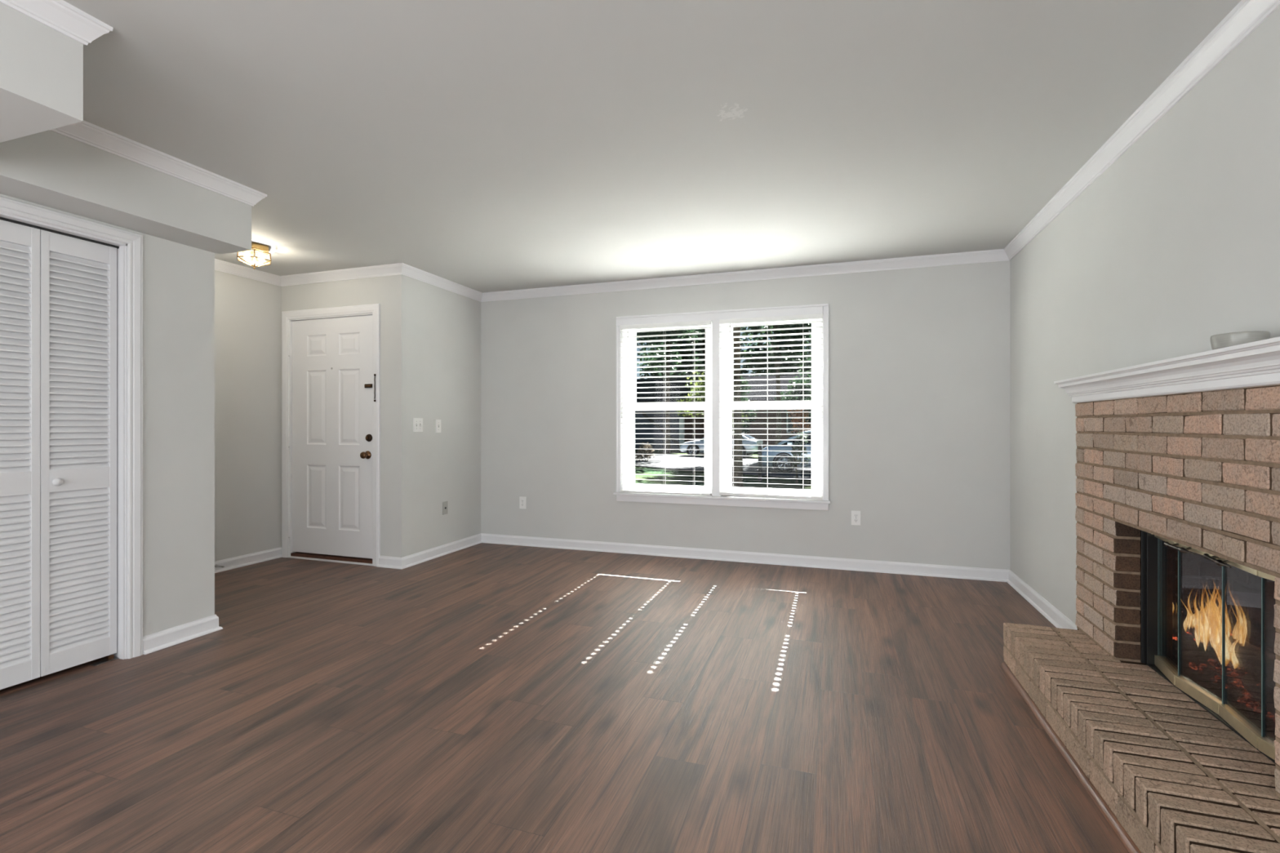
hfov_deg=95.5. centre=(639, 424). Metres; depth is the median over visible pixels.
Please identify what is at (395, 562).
baseboard
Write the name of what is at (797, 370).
leafy tree
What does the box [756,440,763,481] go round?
mailbox post
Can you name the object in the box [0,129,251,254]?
soffit
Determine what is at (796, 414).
shrub
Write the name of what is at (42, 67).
soffit
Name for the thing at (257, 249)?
ceiling light
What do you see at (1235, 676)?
coals
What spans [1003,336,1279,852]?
fireplace
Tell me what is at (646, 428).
house
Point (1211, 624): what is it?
flames
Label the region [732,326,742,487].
shade tree
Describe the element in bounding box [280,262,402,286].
crown molding
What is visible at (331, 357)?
door
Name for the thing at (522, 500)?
wall outlet
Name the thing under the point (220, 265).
crown molding
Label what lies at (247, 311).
wall
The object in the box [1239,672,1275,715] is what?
log
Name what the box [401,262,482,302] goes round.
crown molding
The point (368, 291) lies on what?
wall
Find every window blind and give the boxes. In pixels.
[619,320,711,495]
[719,313,822,500]
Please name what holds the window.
in the wall at (919, 357)
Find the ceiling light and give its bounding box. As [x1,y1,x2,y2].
[236,242,271,269]
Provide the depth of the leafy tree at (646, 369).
74.81 m
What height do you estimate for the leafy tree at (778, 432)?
19.853 m
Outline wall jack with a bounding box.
[442,501,448,515]
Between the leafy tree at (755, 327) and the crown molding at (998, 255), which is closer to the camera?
the crown molding at (998, 255)
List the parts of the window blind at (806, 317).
ladder cord, ladder cord, rail, ladder cord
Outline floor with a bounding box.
[0,542,1128,852]
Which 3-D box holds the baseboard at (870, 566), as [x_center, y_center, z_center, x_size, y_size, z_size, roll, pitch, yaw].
[0.575,1.110,4.989,4.527,0.086,0.027,0,0,19]
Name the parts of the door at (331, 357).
knob, chain plate, chain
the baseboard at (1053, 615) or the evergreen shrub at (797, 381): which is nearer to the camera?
the baseboard at (1053, 615)
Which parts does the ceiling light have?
bulb, lantern frame, bulb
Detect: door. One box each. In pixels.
[0,195,142,689]
[281,303,380,566]
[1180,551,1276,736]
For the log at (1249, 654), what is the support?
on the log at (1251, 678)
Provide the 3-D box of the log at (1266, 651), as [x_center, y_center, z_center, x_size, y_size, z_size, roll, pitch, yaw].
[2.218,0.894,1.865,0.121,0.122,0.761,0,0,19]
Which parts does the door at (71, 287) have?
knob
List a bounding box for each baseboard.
[142,614,222,654]
[214,546,281,573]
[377,555,401,568]
[401,533,481,568]
[480,533,1009,582]
[1006,569,1077,630]
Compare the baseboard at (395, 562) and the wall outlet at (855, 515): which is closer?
the wall outlet at (855, 515)
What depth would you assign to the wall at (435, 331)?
5.02 m
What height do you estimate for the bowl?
0.057 m
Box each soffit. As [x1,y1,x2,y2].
[0,2,83,142]
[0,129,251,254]
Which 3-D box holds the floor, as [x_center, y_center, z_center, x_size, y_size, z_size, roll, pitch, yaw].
[-1.018,1.213,1.242,6.757,0.120,8.585,0,0,19]
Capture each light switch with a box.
[413,417,422,431]
[435,419,440,432]
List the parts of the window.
sash, sash, sill, head casing, sash, sash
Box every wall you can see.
[0,193,214,636]
[214,270,280,561]
[280,275,389,556]
[389,274,480,557]
[480,260,1009,569]
[1009,6,1279,624]
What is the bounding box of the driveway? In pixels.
[635,453,811,479]
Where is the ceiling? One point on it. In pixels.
(482, 146)
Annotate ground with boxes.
[635,449,811,489]
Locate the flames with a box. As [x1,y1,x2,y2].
[1180,592,1247,669]
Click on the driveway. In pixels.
(751, 466)
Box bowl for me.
[1209,330,1270,350]
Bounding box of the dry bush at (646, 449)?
[635,442,655,461]
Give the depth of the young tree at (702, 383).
27.46 m
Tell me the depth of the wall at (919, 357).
4.67 m
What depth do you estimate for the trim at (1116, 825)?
1.91 m
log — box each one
[1180,610,1199,659]
[1189,625,1275,688]
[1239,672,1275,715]
[1253,646,1275,657]
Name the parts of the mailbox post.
post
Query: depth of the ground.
20.47 m
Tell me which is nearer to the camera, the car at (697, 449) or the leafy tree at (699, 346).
the car at (697, 449)
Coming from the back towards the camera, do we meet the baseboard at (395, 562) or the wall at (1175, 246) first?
the baseboard at (395, 562)
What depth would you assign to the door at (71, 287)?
2.69 m
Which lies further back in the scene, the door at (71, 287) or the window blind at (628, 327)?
the window blind at (628, 327)
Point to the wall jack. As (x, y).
(445, 504)
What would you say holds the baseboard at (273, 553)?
attached to the wall at (247, 311)
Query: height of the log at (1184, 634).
0.177 m
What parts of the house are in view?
porch post, pane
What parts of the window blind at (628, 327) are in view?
rail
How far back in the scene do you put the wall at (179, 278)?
3.08 m
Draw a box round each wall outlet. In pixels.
[519,496,525,508]
[851,510,860,525]
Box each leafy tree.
[636,328,704,453]
[636,342,705,378]
[647,328,751,377]
[740,325,809,376]
[759,323,811,444]
[786,331,811,374]
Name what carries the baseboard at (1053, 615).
attached to the wall at (1175, 246)
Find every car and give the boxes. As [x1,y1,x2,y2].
[680,431,762,457]
[761,430,811,472]
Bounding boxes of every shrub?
[732,375,757,435]
[774,373,811,439]
[786,408,811,436]
[788,431,810,483]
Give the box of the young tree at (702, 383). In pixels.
[675,371,749,433]
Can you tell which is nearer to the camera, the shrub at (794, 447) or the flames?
the flames
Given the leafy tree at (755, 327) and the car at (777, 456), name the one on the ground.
the leafy tree at (755, 327)
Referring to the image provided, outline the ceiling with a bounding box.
[63,0,1240,293]
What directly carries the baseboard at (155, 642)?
attached to the wall
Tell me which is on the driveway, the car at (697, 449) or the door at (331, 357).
the car at (697, 449)
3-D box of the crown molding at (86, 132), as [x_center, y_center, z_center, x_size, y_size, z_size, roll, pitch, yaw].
[-2.303,-1.249,2.675,0.052,0.076,1.226,0,0,19]
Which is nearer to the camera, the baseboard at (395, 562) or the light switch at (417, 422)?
the baseboard at (395, 562)
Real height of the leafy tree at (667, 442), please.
20.352 m
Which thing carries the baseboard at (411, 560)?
attached to the wall at (435, 331)
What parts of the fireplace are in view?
rail, rail, glass door, handle, rail, rail, handle, rail, rail, rail, rail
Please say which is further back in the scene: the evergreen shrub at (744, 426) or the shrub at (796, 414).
the evergreen shrub at (744, 426)
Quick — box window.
[613,303,830,510]
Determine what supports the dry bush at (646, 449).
on the ground
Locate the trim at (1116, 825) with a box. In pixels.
[1000,662,1141,852]
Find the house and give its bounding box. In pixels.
[635,374,811,451]
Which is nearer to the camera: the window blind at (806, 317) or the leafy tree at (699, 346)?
the window blind at (806, 317)
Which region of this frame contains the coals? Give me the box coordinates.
[1188,658,1275,721]
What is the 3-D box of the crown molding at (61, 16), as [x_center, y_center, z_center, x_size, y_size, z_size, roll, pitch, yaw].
[-2.439,-1.249,-0.213,0.052,0.076,4.440,0,0,19]
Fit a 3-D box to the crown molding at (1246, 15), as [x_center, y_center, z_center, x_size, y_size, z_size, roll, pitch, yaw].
[1.388,-1.249,0.390,0.052,0.076,8.225,0,0,19]
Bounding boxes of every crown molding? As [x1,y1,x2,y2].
[0,0,112,45]
[48,120,266,206]
[214,258,280,286]
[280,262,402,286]
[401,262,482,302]
[480,248,1008,302]
[1004,0,1279,260]
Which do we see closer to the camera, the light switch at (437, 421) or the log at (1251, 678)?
the log at (1251, 678)
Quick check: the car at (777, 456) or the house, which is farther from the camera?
the house

